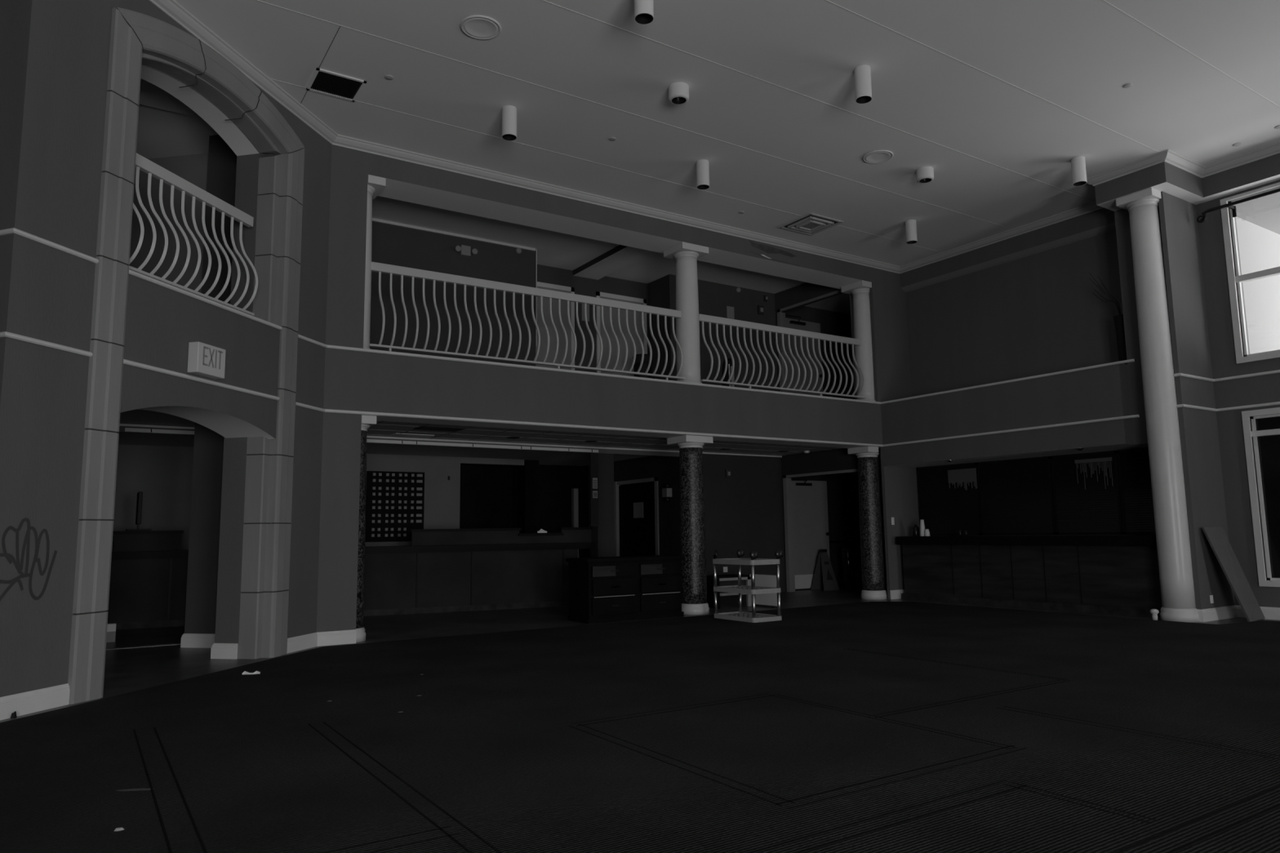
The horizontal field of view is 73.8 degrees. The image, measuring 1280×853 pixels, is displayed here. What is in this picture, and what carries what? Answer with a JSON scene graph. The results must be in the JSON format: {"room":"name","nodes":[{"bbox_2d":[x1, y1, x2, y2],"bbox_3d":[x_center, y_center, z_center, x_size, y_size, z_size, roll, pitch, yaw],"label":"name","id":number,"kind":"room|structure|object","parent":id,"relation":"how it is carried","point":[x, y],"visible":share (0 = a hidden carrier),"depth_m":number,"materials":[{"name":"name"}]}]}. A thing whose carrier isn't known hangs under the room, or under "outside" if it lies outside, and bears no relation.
{"room":"abandoned hotel lobby","nodes":[
{"label":"abandoned hotel lobby","id":0,"kind":"room"},
{"bbox_2d":[0,0,31,406],"bbox_3d":[-6.343,-0.837,6.766,4.200,5.900,0.300,-3,-7,19],"label":"wall","id":1,"kind":"structure","parent":0,"point":[15,15],"depth_m":6.15,"materials":[{"name":"paint"}]},
{"bbox_2d":[0,683,70,720],"bbox_3d":[-6.230,2.036,6.585,4.225,0.150,0.716,-3,-7,19],"label":"baseboard","id":2,"kind":"structure","parent":1,"relation":"attached to","point":[41,700],"depth_m":6.00,"materials":[{"name":"white paint"}]},
{"bbox_2d":[0,0,331,697],"bbox_3d":[-4.242,-0.726,7.907,0.553,5.900,3.970,-2,-7,12],"label":"wall","id":3,"kind":"structure","parent":0,"point":[44,389],"depth_m":6.59,"materials":[{"name":"paint"}]},
{"bbox_2d":[67,6,305,704],"bbox_3d":[-4.080,-0.674,7.918,0.318,5.795,2.625,-2,-7,12],"label":"stone arch","id":4,"kind":"object","parent":3,"relation":"attached to","point":[137,39],"visible":0.98,"depth_m":7.78,"materials":[{"name":"grey"}]},
{"bbox_2d":[128,152,257,315],"bbox_3d":[-4.136,-1.722,7.916,0.254,1.144,1.823,-2,-7,12],"label":"balcony railing","id":5,"kind":"object","parent":3,"relation":"on","point":[142,163],"visible":0.79,"depth_m":7.92,"materials":[{"name":"metal"}]},
{"bbox_2d":[180,633,214,648],"bbox_3d":[-4.630,2.365,9.432,0.902,0.150,0.152,-2,-7,12],"label":"baseboard","id":6,"kind":"structure","parent":3,"relation":"attached to","point":[188,640],"depth_m":9.41,"materials":[{"name":"white paint"}]},
{"bbox_2d":[186,342,226,379],"bbox_3d":[-3.931,-0.597,7.744,0.108,0.275,0.360,-2,-7,12],"label":"exit sign","id":7,"kind":"object","parent":3,"relation":"attached to","point":[205,360],"visible":1,"depth_m":7.67,"materials":[{"name":"grey"}]},
{"bbox_2d":[210,643,238,659],"bbox_3d":[-4.138,2.256,8.603,0.287,0.150,0.187,-2,-7,12],"label":"baseboard reveal","id":8,"kind":"structure","parent":3,"relation":"attached to","point":[218,651],"depth_m":8.51,"materials":[{"name":"white paint"}]},
{"bbox_2d":[286,629,356,653],"bbox_3d":[-3.518,2.329,9.268,0.208,0.150,0.932,-5,-8,30],"label":"baseboard","id":9,"kind":"structure","parent":3,"relation":"attached to","point":[344,637],"depth_m":9.40,"materials":[{"name":"white paint"}]},
{"bbox_2d":[128,152,208,293],"bbox_3d":[-7.673,-1.950,10.572,5.200,2.480,0.150,-2,-7,10],"label":"wall","id":10,"kind":"structure","parent":0,"point":[193,168],"depth_m":10.21,"materials":[{"name":"paint"}]},
{"bbox_2d":[184,134,236,634],"bbox_3d":[-4.604,-0.514,9.872,0.955,5.970,0.300,-2,-7,12],"label":"wall","id":11,"kind":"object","parent":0,"point":[208,446],"visible":0.18,"depth_m":9.65,"materials":[{"name":"paint"}]},
{"bbox_2d":[111,444,524,551],"bbox_3d":[-5.133,1.760,14.551,6.860,2.620,0.150,4,-8,-33],"label":"wall","id":12,"kind":"structure","parent":0,"point":[163,474],"depth_m":13.23,"materials":[{"name":"paint"}]},
{"bbox_2d":[365,471,424,542],"bbox_3d":[-4.300,1.408,15.006,1.010,1.225,0.080,4,-8,-33],"label":"key rack","id":13,"kind":"object","parent":12,"relation":"attached to","point":[395,500],"visible":1,"depth_m":14.96,"materials":[{"name":"black wood"}]},
{"bbox_2d":[118,432,652,466],"bbox_3d":[-4.210,0.458,14.954,8.700,0.035,4.280,4,-8,-33],"label":"ceiling","id":14,"kind":"structure","parent":0,"point":[547,458],"depth_m":14.74,"materials":[{"name":"paint"}]},
{"bbox_2d":[119,423,782,526],"bbox_3d":[-1.919,0.942,13.773,11.300,1.360,0.080,4,-8,-33],"label":"wall","id":15,"kind":"structure","parent":0,"point":[126,429],"depth_m":13.78,"materials":[{"name":"white paint"}]},
{"bbox_2d":[592,477,597,488],"bbox_3d":[-0.766,0.966,14.505,0.090,0.180,0.024,4,-8,-33],"label":"framed notice","id":16,"kind":"object","parent":15,"relation":"attached to","point":[594,480],"visible":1,"depth_m":14.49,"materials":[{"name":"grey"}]},
{"bbox_2d":[120,408,840,455],"bbox_3d":[-3.972,-0.221,12.271,18.500,0.640,9.141,4,-8,-33],"label":"ceiling","id":17,"kind":"structure","parent":0,"point":[136,416],"depth_m":12.92,"materials":[{"name":"paint"}]},
{"bbox_2d":[389,433,434,437],"bbox_3d":[-3.350,0.132,12.539,0.570,0.011,0.300,4,-8,-33],"label":"light","id":18,"kind":"object","parent":17,"relation":"attached to","point":[393,434],"visible":1,"depth_m":12.49,"materials":[{"name":"white paint"}]},
{"bbox_2d":[413,426,465,431],"bbox_3d":[-2.781,0.035,11.812,0.620,0.014,0.350,4,-8,-33],"label":"ceiling vent","id":19,"kind":"object","parent":17,"relation":"in","point":[420,428],"visible":1,"depth_m":11.76,"materials":[{"name":"grey"}]},
{"bbox_2d":[366,421,826,455],"bbox_3d":[-0.363,0.218,13.624,9.262,0.006,2.050,4,-8,-33],"label":"grid","id":20,"kind":"object","parent":17,"relation":"attached to","point":[381,421],"visible":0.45,"depth_m":13.52,"materials":[{"name":"grey"}]},
{"bbox_2d":[632,353,652,377],"bbox_3d":[0.049,-0.763,14.961,0.340,0.980,0.340,4,-8,-33],"label":"bin","id":21,"kind":"object","parent":17,"relation":"on","point":[638,357],"visible":0.4,"depth_m":14.86,"materials":[{"name":"black"}]},
{"bbox_2d":[721,358,735,386],"bbox_3d":[1.502,-0.754,14.472,0.440,0.799,0.440,4,-8,-33],"label":"floor polisher","id":22,"kind":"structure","parent":17,"relation":"on","point":[729,369],"depth_m":14.39,"materials":[{"name":"silver metal"}]},
{"bbox_2d":[136,103,850,314],"bbox_3d":[-2.756,-3.157,13.730,22.200,0.170,9.100,4,-8,-33],"label":"ceiling","id":23,"kind":"structure","parent":0,"point":[161,133],"depth_m":13.65,"materials":[{"name":"paint"}]},
{"bbox_2d":[573,244,653,279],"bbox_3d":[-0.271,-2.945,14.636,0.530,0.099,2.690,4,-8,-33],"label":"beam","id":24,"kind":"structure","parent":23,"relation":"attached to","point":[620,256],"depth_m":14.88,"materials":[{"name":"paint"}]},
{"bbox_2d":[459,459,588,557],"bbox_3d":[-2.378,2.015,16.938,3.600,2.620,1.050,4,-8,-33],"label":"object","id":25,"kind":"structure","parent":0,"point":[531,497],"depth_m":16.91,"materials":[{"name":"black wood"}]},
{"bbox_2d":[571,488,578,557],"bbox_3d":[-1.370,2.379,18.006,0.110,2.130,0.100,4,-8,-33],"label":"hall door","id":26,"kind":"structure","parent":25,"relation":"in","point":[575,509],"depth_m":18.05,"materials":[{"name":"grey"}]},
{"bbox_2d":[590,453,614,557],"bbox_3d":[-0.645,1.746,14.681,0.330,2.550,0.250,4,-8,-33],"label":"pier","id":27,"kind":"object","parent":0,"point":[603,535],"visible":0.57,"depth_m":14.62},
{"bbox_2d":[369,221,854,399],"bbox_3d":[0.800,-1.664,15.184,14.500,2.800,2.950,4,-8,-33],"label":"wall","id":28,"kind":"structure","parent":0,"point":[393,245],"depth_m":14.22,"materials":[{"name":"paint"}]},
{"bbox_2d":[372,217,537,346],"bbox_3d":[-3.334,-2.278,13.276,3.835,1.670,0.035,4,-8,-33],"label":"trim","id":29,"kind":"structure","parent":28,"relation":"attached to","point":[373,219],"depth_m":13.78,"materials":[{"name":"white paint"}]},
{"bbox_2d":[454,244,477,257],"bbox_3d":[-2.792,-2.818,13.660,0.370,0.160,0.099,4,-8,-33],"label":"emergency light","id":30,"kind":"object","parent":28,"relation":"attached to","point":[464,251],"visible":1,"depth_m":13.64,"materials":[{"name":"grey"}]},
{"bbox_2d":[535,281,574,370],"bbox_3d":[-1.649,-1.402,15.137,1.100,2.340,0.030,4,-8,-33],"label":"door","id":31,"kind":"structure","parent":28,"relation":"in","point":[553,340],"depth_m":15.28,"materials":[{"name":"white paint"}]},
{"bbox_2d":[581,303,589,321],"bbox_3d":[-1.002,-2.147,15.669,0.160,0.430,0.018,4,-8,-33],"label":"room sign","id":32,"kind":"object","parent":28,"relation":"attached to","point":[582,304],"visible":0.46,"depth_m":15.65,"materials":[{"name":"grey"}]},
{"bbox_2d":[595,291,647,376],"bbox_3d":[-0.331,-1.315,15.995,1.110,2.340,0.030,4,-8,-33],"label":"door","id":33,"kind":"structure","parent":28,"relation":"in","point":[599,295],"depth_m":16.00,"materials":[{"name":"white paint"}]},
{"bbox_2d":[148,0,1279,273],"bbox_3d":[1.970,-3.995,5.813,15.511,0.100,14.506,4,-8,-33],"label":"trim","id":34,"kind":"structure","parent":28,"relation":"attached to","point":[171,8],"depth_m":11.17,"materials":[{"name":"grey paint"}]},
{"bbox_2d":[726,306,734,319],"bbox_3d":[1.766,-2.224,16.638,0.180,0.240,0.018,4,-8,-33],"label":"wall panel","id":35,"kind":"object","parent":28,"relation":"attached to","point":[730,310],"visible":0.98,"depth_m":16.63,"materials":[{"name":"grey"}]},
{"bbox_2d":[757,305,764,315],"bbox_3d":[2.421,-2.332,17.057,0.140,0.180,0.065,4,-8,-33],"label":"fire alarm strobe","id":36,"kind":"object","parent":28,"relation":"attached to","point":[760,308],"visible":1,"depth_m":17.03,"materials":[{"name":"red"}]},
{"bbox_2d":[316,144,919,632],"bbox_3d":[0.415,-0.200,12.715,10.673,5.900,0.602,4,-8,-33],"label":"wall","id":37,"kind":"structure","parent":0,"point":[354,380],"depth_m":11.44,"materials":[{"name":"paint"}]},
{"bbox_2d":[363,174,386,349],"bbox_3d":[-3.410,-1.951,10.365,0.448,2.149,0.500,4,-8,-33],"label":"column","id":38,"kind":"structure","parent":37,"relation":"on","point":[375,184],"depth_m":10.31,"materials":[{"name":"paint"}]},
{"bbox_2d":[368,262,684,380],"bbox_3d":[-1.279,-1.319,11.514,4.660,1.144,0.248,4,-8,-33],"label":"balcony railing","id":39,"kind":"object","parent":37,"relation":"on","point":[380,268],"visible":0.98,"depth_m":11.38,"materials":[{"name":"metal"}]},
{"bbox_2d":[0,227,1134,404],"bbox_3d":[-0.921,-1.017,9.329,14.881,0.036,4.308,3,-8,-31],"label":"trim","id":40,"kind":"structure","parent":37,"relation":"attached to","point":[12,230],"depth_m":10.62,"materials":[{"name":"white paint"}]},
{"bbox_2d":[0,331,1139,446],"bbox_3d":[-0.910,-0.277,9.237,14.881,0.036,4.308,3,-8,-31],"label":"trim","id":41,"kind":"structure","parent":37,"relation":"attached to","point":[4,334],"depth_m":10.60,"materials":[{"name":"white paint"}]},
{"bbox_2d":[663,241,708,383],"bbox_3d":[0.727,-1.678,13.059,0.500,2.149,0.500,4,-8,-33],"label":"column","id":42,"kind":"structure","parent":37,"relation":"on","point":[686,255],"depth_m":12.92,"materials":[{"name":"paint"}]},
{"bbox_2d":[698,314,866,398],"bbox_3d":[2.449,-1.073,13.941,3.570,1.144,0.248,4,-8,-33],"label":"balcony railing","id":43,"kind":"object","parent":37,"relation":"on","point":[724,322],"visible":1,"depth_m":13.86,"materials":[{"name":"metal"}]},
{"bbox_2d":[841,280,875,401],"bbox_3d":[3.970,-1.464,15.170,0.452,2.149,0.500,4,-8,-33],"label":"column","id":44,"kind":"structure","parent":37,"relation":"on","point":[860,291],"depth_m":15.05,"materials":[{"name":"paint"}]},
{"bbox_2d":[889,589,904,599],"bbox_3d":[4.401,2.869,14.564,0.350,0.150,0.022,4,-8,-33],"label":"baseboard","id":45,"kind":"structure","parent":37,"relation":"attached to","point":[895,594],"depth_m":14.54,"materials":[{"name":"white paint"}]},
{"bbox_2d":[0,586,1279,722],"bbox_3d":[0.644,2.258,7.960,22.400,0.150,21.400,4,-8,-33],"label":"floor","id":46,"kind":"structure","parent":0,"point":[127,670],"depth_m":10.82,"materials":[{"name":"stone"}]},
{"bbox_2d":[106,631,115,642],"bbox_3d":[-6.356,2.483,10.061,0.280,0.120,0.200,4,-8,-33],"label":"box","id":47,"kind":"object","parent":46,"relation":"on","point":[110,635],"visible":0.29,"depth_m":10.03,"materials":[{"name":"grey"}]},
{"bbox_2d":[106,622,115,631],"bbox_3d":[-6.277,2.377,10.079,0.140,0.088,0.120,4,-8,-33],"label":"carton","id":48,"kind":"object","parent":47,"relation":"on","point":[110,627],"visible":0.64,"depth_m":10.04,"materials":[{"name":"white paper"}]},
{"bbox_2d":[106,643,180,649],"bbox_3d":[-5.666,2.462,9.507,1.750,0.006,0.120,4,-8,-33],"label":"trim","id":49,"kind":"structure","parent":46,"relation":"on","point":[170,644],"depth_m":9.56,"materials":[{"name":"grey"}]},
{"bbox_2d":[107,527,596,630],"bbox_3d":[-4.068,2.216,13.025,7.184,1.310,0.704,2,-8,-25],"label":"reception desk","id":50,"kind":"object","parent":46,"relation":"on","point":[477,569],"visible":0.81,"depth_m":13.24,"materials":[{"name":"wood"}]},
{"bbox_2d":[125,492,151,531],"bbox_3d":[-6.912,1.175,11.773,0.290,0.529,0.360,4,-8,-33],"label":"monitor","id":51,"kind":"object","parent":50,"relation":"on","point":[140,495],"visible":0.96,"depth_m":11.63,"materials":[{"name":"black"}]},
{"bbox_2d":[111,542,596,556],"bbox_3d":[-4.094,1.873,13.058,7.138,0.060,0.704,2,-8,-25],"label":"countertop","id":52,"kind":"structure","parent":50,"relation":"on","point":[557,544],"depth_m":13.20,"materials":[{"name":"black stone"}]},
{"bbox_2d":[355,414,376,642],"bbox_3d":[-3.387,1.179,9.970,0.415,2.599,0.490,4,-8,-33],"label":"column","id":53,"kind":"structure","parent":46,"relation":"on","point":[367,421],"depth_m":9.90,"materials":[{"name":"black tile"}]},
{"bbox_2d":[565,555,684,623],"bbox_3d":[-0.190,2.264,11.993,1.600,0.850,0.635,4,-8,-33],"label":"cabinet","id":54,"kind":"object","parent":46,"relation":"on","point":[602,589],"visible":1,"depth_m":11.68,"materials":[{"name":"black wood"}]},
{"bbox_2d":[0,601,1279,852],"bbox_3d":[0.902,1.724,4.314,18.200,0.009,14.450,4,-8,-33],"label":"carpet","id":55,"kind":"object","parent":46,"relation":"on","point":[868,726],"visible":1,"depth_m":4.85,"materials":[{"name":"black carpet"}]},
{"bbox_2d":[116,788,153,791],"bbox_3d":[-2.417,1.739,4.085,0.174,0.002,0.040,0,-7,-6],"label":"smear","id":56,"kind":"object","parent":55,"relation":"on","point":[130,789],"visible":1,"depth_m":4.08,"materials":[{"name":"grey"}]},
{"bbox_2d":[712,549,782,622],"bbox_3d":[1.463,2.147,11.604,0.549,0.922,0.884,4,-8,-33],"label":"utility cart","id":57,"kind":"object","parent":55,"relation":"on","point":[752,617],"visible":1,"depth_m":11.41,"materials":[{"name":"plastic"}]},
{"bbox_2d":[712,558,779,564],"bbox_3d":[1.440,1.841,11.633,0.510,0.065,0.870,4,-8,-33],"label":"shelf","id":58,"kind":"object","parent":57,"relation":"attached to","point":[721,561],"depth_m":11.38,"materials":[{"name":"plastic"}]},
{"bbox_2d":[713,585,781,594],"bbox_3d":[1.446,2.216,11.587,0.510,0.060,0.870,4,-8,-33],"label":"shelf","id":59,"kind":"object","parent":57,"relation":"attached to","point":[746,589],"depth_m":11.41,"materials":[{"name":"plastic"}]},
{"bbox_2d":[714,611,782,622],"bbox_3d":[1.451,2.576,11.543,0.510,0.056,0.870,4,-8,-33],"label":"shelf","id":60,"kind":"object","parent":57,"relation":"attached to","point":[744,616],"depth_m":11.42,"materials":[{"name":"plastic"}]},
{"bbox_2d":[1150,608,1159,620],"bbox_3d":[6.456,2.359,10.697,0.100,0.136,0.100,4,-8,-33],"label":"cup","id":61,"kind":"object","parent":55,"relation":"on","point":[1154,612],"visible":1,"depth_m":10.67,"materials":[{"name":"paint"}]},
{"bbox_2d":[1201,527,1265,622],"bbox_3d":[7.433,1.830,10.641,0.765,1.146,0.370,4,-8,-33],"label":"leaning board","id":62,"kind":"object","parent":55,"relation":"on","point":[1216,537],"visible":1,"depth_m":10.61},
{"bbox_2d":[666,435,713,614],"bbox_3d":[0.769,1.454,12.676,0.500,2.599,0.490,4,-8,-33],"label":"column","id":63,"kind":"structure","parent":46,"relation":"on","point":[691,494],"depth_m":12.53,"materials":[{"name":"stone"}]},
{"bbox_2d":[706,573,777,608],"bbox_3d":[1.543,2.586,13.374,0.720,0.500,1.130,4,-8,-33],"label":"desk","id":64,"kind":"object","parent":46,"relation":"on","point":[762,580],"visible":0.62,"depth_m":13.39,"materials":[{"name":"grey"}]},
{"bbox_2d":[810,549,839,591],"bbox_3d":[3.677,2.853,17.007,0.418,0.800,0.378,4,-8,-33],"label":"sign","id":65,"kind":"object","parent":46,"relation":"on","point":[824,578],"visible":1,"depth_m":16.98,"materials":[{"name":"grey plastic"}]},
{"bbox_2d":[841,547,855,590],"bbox_3d":[4.154,2.827,16.975,0.236,0.830,0.236,4,-8,-33],"label":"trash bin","id":66,"kind":"object","parent":46,"relation":"on","point":[848,562],"visible":1,"depth_m":16.88,"materials":[{"name":"black"}]},
{"bbox_2d":[847,446,887,599],"bbox_3d":[3.993,1.665,14.766,0.475,2.599,0.475,4,-8,-33],"label":"column","id":67,"kind":"structure","parent":46,"relation":"on","point":[869,507],"depth_m":14.65,"materials":[{"name":"stone"}]},
{"bbox_2d":[896,535,1162,617],"bbox_3d":[5.781,2.190,12.926,0.600,1.055,4.200,4,-8,-33],"label":"bar counter","id":68,"kind":"object","parent":46,"relation":"on","point":[1111,575],"depth_m":12.46,"materials":[{"name":"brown wood"}]},
{"bbox_2d":[912,524,919,536],"bbox_3d":[4.701,1.769,14.536,0.110,0.204,0.110,4,-8,-33],"label":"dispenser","id":69,"kind":"object","parent":68,"relation":"on","point":[915,528],"visible":0.9,"depth_m":14.49,"materials":[{"name":"black plastic"}]},
{"bbox_2d":[920,520,924,536],"bbox_3d":[4.757,1.710,14.364,0.092,0.279,0.092,4,-8,-33],"label":"cup stack","id":70,"kind":"object","parent":68,"relation":"on","point":[922,522],"visible":0.94,"depth_m":14.33,"materials":[{"name":"white"}]},
{"bbox_2d":[896,535,1156,546],"bbox_3d":[5.774,1.734,12.982,0.600,0.135,4.200,4,-8,-33],"label":"countertop","id":71,"kind":"structure","parent":68,"relation":"on","point":[1081,540],"depth_m":12.47,"materials":[{"name":"black wood"}]},
{"bbox_2d":[1115,187,1199,622],"bbox_3d":[6.715,-0.314,11.007,0.437,5.529,0.460,4,-8,-33],"label":"column","id":72,"kind":"structure","parent":46,"relation":"on","point":[1164,446],"depth_m":10.88,"materials":[{"name":"paint"}]},
{"bbox_2d":[138,0,1279,266],"bbox_3d":[1.017,-4.197,4.966,18.850,0.122,14.400,4,-8,-33],"label":"ceiling","id":73,"kind":"structure","parent":0,"point":[997,97],"depth_m":9.24,"materials":[{"name":"paint"}]},
{"bbox_2d":[306,67,366,102],"bbox_3d":[-3.186,-3.577,8.945,0.500,0.015,0.480,4,-8,-33],"label":"ceiling vent","id":74,"kind":"object","parent":73,"relation":"in","point":[324,82],"visible":1,"depth_m":8.94,"materials":[{"name":"metal"}]},
{"bbox_2d":[460,14,501,39],"bbox_3d":[-1.486,-3.724,7.965,0.380,0.013,0.380,4,-8,-33],"label":"ceiling speaker","id":75,"kind":"object","parent":73,"relation":"attached to","point":[476,26],"visible":1,"depth_m":7.96,"materials":[{"name":"white"}]},
{"bbox_2d":[462,17,498,37],"bbox_3d":[-1.486,-3.722,7.965,0.324,0.010,0.324,4,-8,-33],"label":"grille","id":76,"kind":"object","parent":75,"relation":"attached to","point":[472,27],"depth_m":7.96,"materials":[{"name":"paint"}]},
{"bbox_2d":[502,105,516,140],"bbox_3d":[-1.452,-3.375,9.483,0.166,0.334,0.166,4,-8,-33],"label":"light","id":77,"kind":"object","parent":73,"relation":"hanging from","point":[508,112],"visible":1,"depth_m":9.42,"materials":[{"name":"white"}]},
{"bbox_2d":[634,0,653,24],"bbox_3d":[0.033,-3.662,7.332,0.166,0.334,0.166,4,-8,-33],"label":"light","id":78,"kind":"object","parent":73,"relation":"hanging from","point":[643,9],"visible":1,"depth_m":7.27,"materials":[{"name":"white"}]},
{"bbox_2d":[668,81,688,105],"bbox_3d":[0.413,-3.544,9.086,0.220,0.149,0.220,4,-8,-33],"label":"light","id":79,"kind":"object","parent":73,"relation":"attached to","point":[678,91],"visible":1,"depth_m":9.01,"materials":[{"name":"white"}]},
{"bbox_2d":[696,159,709,189],"bbox_3d":[0.805,-3.229,10.930,0.166,0.334,0.166,4,-8,-33],"label":"light","id":80,"kind":"object","parent":73,"relation":"hanging from","point":[702,165],"visible":1,"depth_m":10.87,"materials":[{"name":"white"}]},
{"bbox_2d":[778,213,843,235],"bbox_3d":[2.645,-3.119,13.214,0.700,0.044,0.700,4,-8,-33],"label":"ceiling vent","id":81,"kind":"object","parent":73,"relation":"in","point":[811,224],"visible":1,"depth_m":13.16,"materials":[{"name":"metal"}]},
{"bbox_2d":[853,64,871,103],"bbox_3d":[2.292,-3.517,8.767,0.166,0.334,0.166,4,-8,-33],"label":"light","id":82,"kind":"object","parent":73,"relation":"hanging from","point":[862,73],"visible":1,"depth_m":8.71,"materials":[{"name":"white"}]},
{"bbox_2d":[862,150,893,163],"bbox_3d":[3.029,-3.432,10.857,0.380,0.013,0.380,4,-8,-33],"label":"ceiling speaker","id":83,"kind":"object","parent":73,"relation":"attached to","point":[877,156],"visible":1,"depth_m":10.84,"materials":[{"name":"paint"}]},
{"bbox_2d":[905,219,917,244],"bbox_3d":[4.183,-3.003,13.153,0.166,0.334,0.166,4,-8,-33],"label":"light","id":84,"kind":"object","parent":73,"relation":"hanging from","point":[910,224],"visible":1,"depth_m":13.09,"materials":[{"name":"white"}]},
{"bbox_2d":[915,166,933,183],"bbox_3d":[3.768,-3.323,11.270,0.220,0.149,0.220,4,-8,-33],"label":"light","id":85,"kind":"object","parent":73,"relation":"attached to","point":[924,174],"visible":1,"depth_m":11.19,"materials":[{"name":"silver metal"}]},
{"bbox_2d":[1070,155,1087,186],"bbox_3d":[5.656,-3.291,10.993,0.166,0.334,0.166,4,-8,-33],"label":"light","id":86,"kind":"object","parent":73,"relation":"hanging from","point":[1077,163],"visible":1,"depth_m":10.93,"materials":[{"name":"white"}]},
{"bbox_2d":[585,448,862,595],"bbox_3d":[2.538,1.834,17.188,7.969,2.900,4.494,0,-7,-4],"label":"wall","id":87,"kind":"structure","parent":0,"point":[744,510],"depth_m":16.34,"materials":[{"name":"paint"}]},
{"bbox_2d":[613,477,659,556],"bbox_3d":[-0.056,2.151,16.680,0.120,2.220,1.550,4,-8,-33],"label":"door","id":88,"kind":"structure","parent":87,"relation":"in","point":[636,507],"depth_m":16.73,"materials":[{"name":"black wood"}]},
{"bbox_2d":[662,483,671,502],"bbox_3d":[0.505,1.225,15.775,0.130,0.340,0.150,4,-8,-33],"label":"wall sconce","id":89,"kind":"object","parent":87,"relation":"attached to","point":[666,491],"visible":1,"depth_m":15.74,"materials":[{"name":"grey"}]},
{"bbox_2d":[777,288,856,399],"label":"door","id":90,"kind":"structure","parent":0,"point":[783,322],"depth_m":17.61,"materials":[{"name":"paint"}]},
{"bbox_2d":[880,153,1279,609],"bbox_3d":[8.262,-0.714,9.465,1.340,5.900,14.500,4,-8,-33],"label":"wall","id":91,"kind":"structure","parent":0,"point":[1038,313],"depth_m":12.63,"materials":[{"name":"paint"}]},
{"bbox_2d":[782,468,857,591],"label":"door","id":92,"kind":"structure","parent":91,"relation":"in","point":[806,533],"depth_m":17.19,"materials":[{"name":"paint"}]},
{"bbox_2d":[900,222,1115,292],"bbox_3d":[5.920,-2.713,13.851,0.140,0.070,4.100,4,-8,-33],"label":"trim","id":93,"kind":"structure","parent":91,"relation":"attached to","point":[1110,227],"depth_m":13.69,"materials":[{"name":"grey"}]},
{"bbox_2d":[916,448,1155,535],"bbox_3d":[6.109,1.096,13.348,0.028,1.202,4.260,4,-8,-33],"label":"shutters","id":94,"kind":"object","parent":91,"relation":"attached to","point":[1003,517],"visible":0.87,"depth_m":13.15,"materials":[{"name":"black plastic"}]},
{"bbox_2d":[947,467,977,490],"bbox_3d":[5.425,0.896,14.352,0.019,0.357,0.550,4,-8,-33],"label":"foil","id":95,"kind":"object","parent":94,"relation":"hanging from","point":[966,475],"visible":1,"depth_m":14.33,"materials":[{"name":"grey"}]},
{"bbox_2d":[1074,457,1113,489],"bbox_3d":[6.652,0.697,12.488,0.019,0.454,0.550,4,-8,-33],"label":"foil","id":96,"kind":"object","parent":94,"relation":"hanging from","point":[1108,459],"visible":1,"depth_m":12.47,"materials":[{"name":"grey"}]},
{"bbox_2d":[1088,272,1127,364],"bbox_3d":[6.652,-1.516,12.055,0.200,1.440,0.502,4,-8,-33],"label":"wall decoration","id":97,"kind":"object","parent":91,"relation":"on","point":[1118,319],"visible":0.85,"depth_m":11.87,"materials":[{"name":"black"}]},
{"bbox_2d":[1195,179,1279,607],"bbox_3d":[10.239,-0.789,7.573,0.200,5.530,9.180,4,-8,-33],"label":"wall","id":98,"kind":"structure","parent":0,"point":[1264,388],"depth_m":11.15,"materials":[{"name":"paint"}]},
{"bbox_2d":[1173,369,1279,382],"bbox_3d":[9.733,-1.137,7.351,0.948,0.036,9.190,4,-8,-33],"label":"trim","id":99,"kind":"structure","parent":98,"relation":"attached to","point":[1276,371],"depth_m":11.02,"materials":[{"name":"white paint"}]},
{"bbox_2d":[1176,401,1279,411],"bbox_3d":[9.738,-0.740,7.302,0.948,0.036,9.190,4,-8,-33],"label":"trim","id":100,"kind":"structure","parent":98,"relation":"attached to","point":[1275,402],"depth_m":10.98,"materials":[{"name":"white paint"}]},
{"bbox_2d":[1196,604,1279,622],"bbox_3d":[9.774,1.855,6.981,0.932,0.150,9.190,4,-8,-33],"label":"baseboard","id":101,"kind":"structure","parent":98,"relation":"attached to","point":[1230,611],"depth_m":10.68,"materials":[{"name":"white paint"}]},
{"bbox_2d":[1196,188,1279,222],"bbox_3d":[8.342,-2.948,10.296,0.237,0.158,2.898,4,-8,-33],"label":"curtain rod","id":102,"kind":"object","parent":98,"relation":"attached to","point":[1229,205],"visible":1,"depth_m":11.14,"materials":[{"name":"black"}]},
{"bbox_2d":[1219,182,1279,364],"bbox_3d":[8.495,-2.055,10.279,0.150,2.225,2.450,4,-8,-33],"label":"window","id":103,"kind":"structure","parent":98,"relation":"in","point":[1234,279],"depth_m":11.16,"materials":[{"name":"white paint"}]},
{"bbox_2d":[1241,407,1279,586],"bbox_3d":[8.565,0.782,9.948,0.220,2.230,2.450,4,-8,-33],"label":"window","id":104,"kind":"structure","parent":98,"relation":"in","point":[1264,432],"depth_m":10.83,"materials":[{"name":"white paint"}]},
{"bbox_2d":[1234,191,1279,234],"bbox_3d":[19.907,-3.571,12.701,21.240,0.170,12.890,4,-8,-33],"label":"ceiling","id":105,"kind":"structure","parent":0,"point":[1264,211],"depth_m":13.06,"materials":[{"name":"grey"}]},
{"bbox_2d":[1235,217,1279,354],"bbox_3d":[16.459,0.160,17.620,21.240,5.930,0.130,4,-8,-33],"label":"window","id":106,"kind":"structure","parent":0,"point":[1259,246],"depth_m":13.45,"materials":[{"name":"grey"}]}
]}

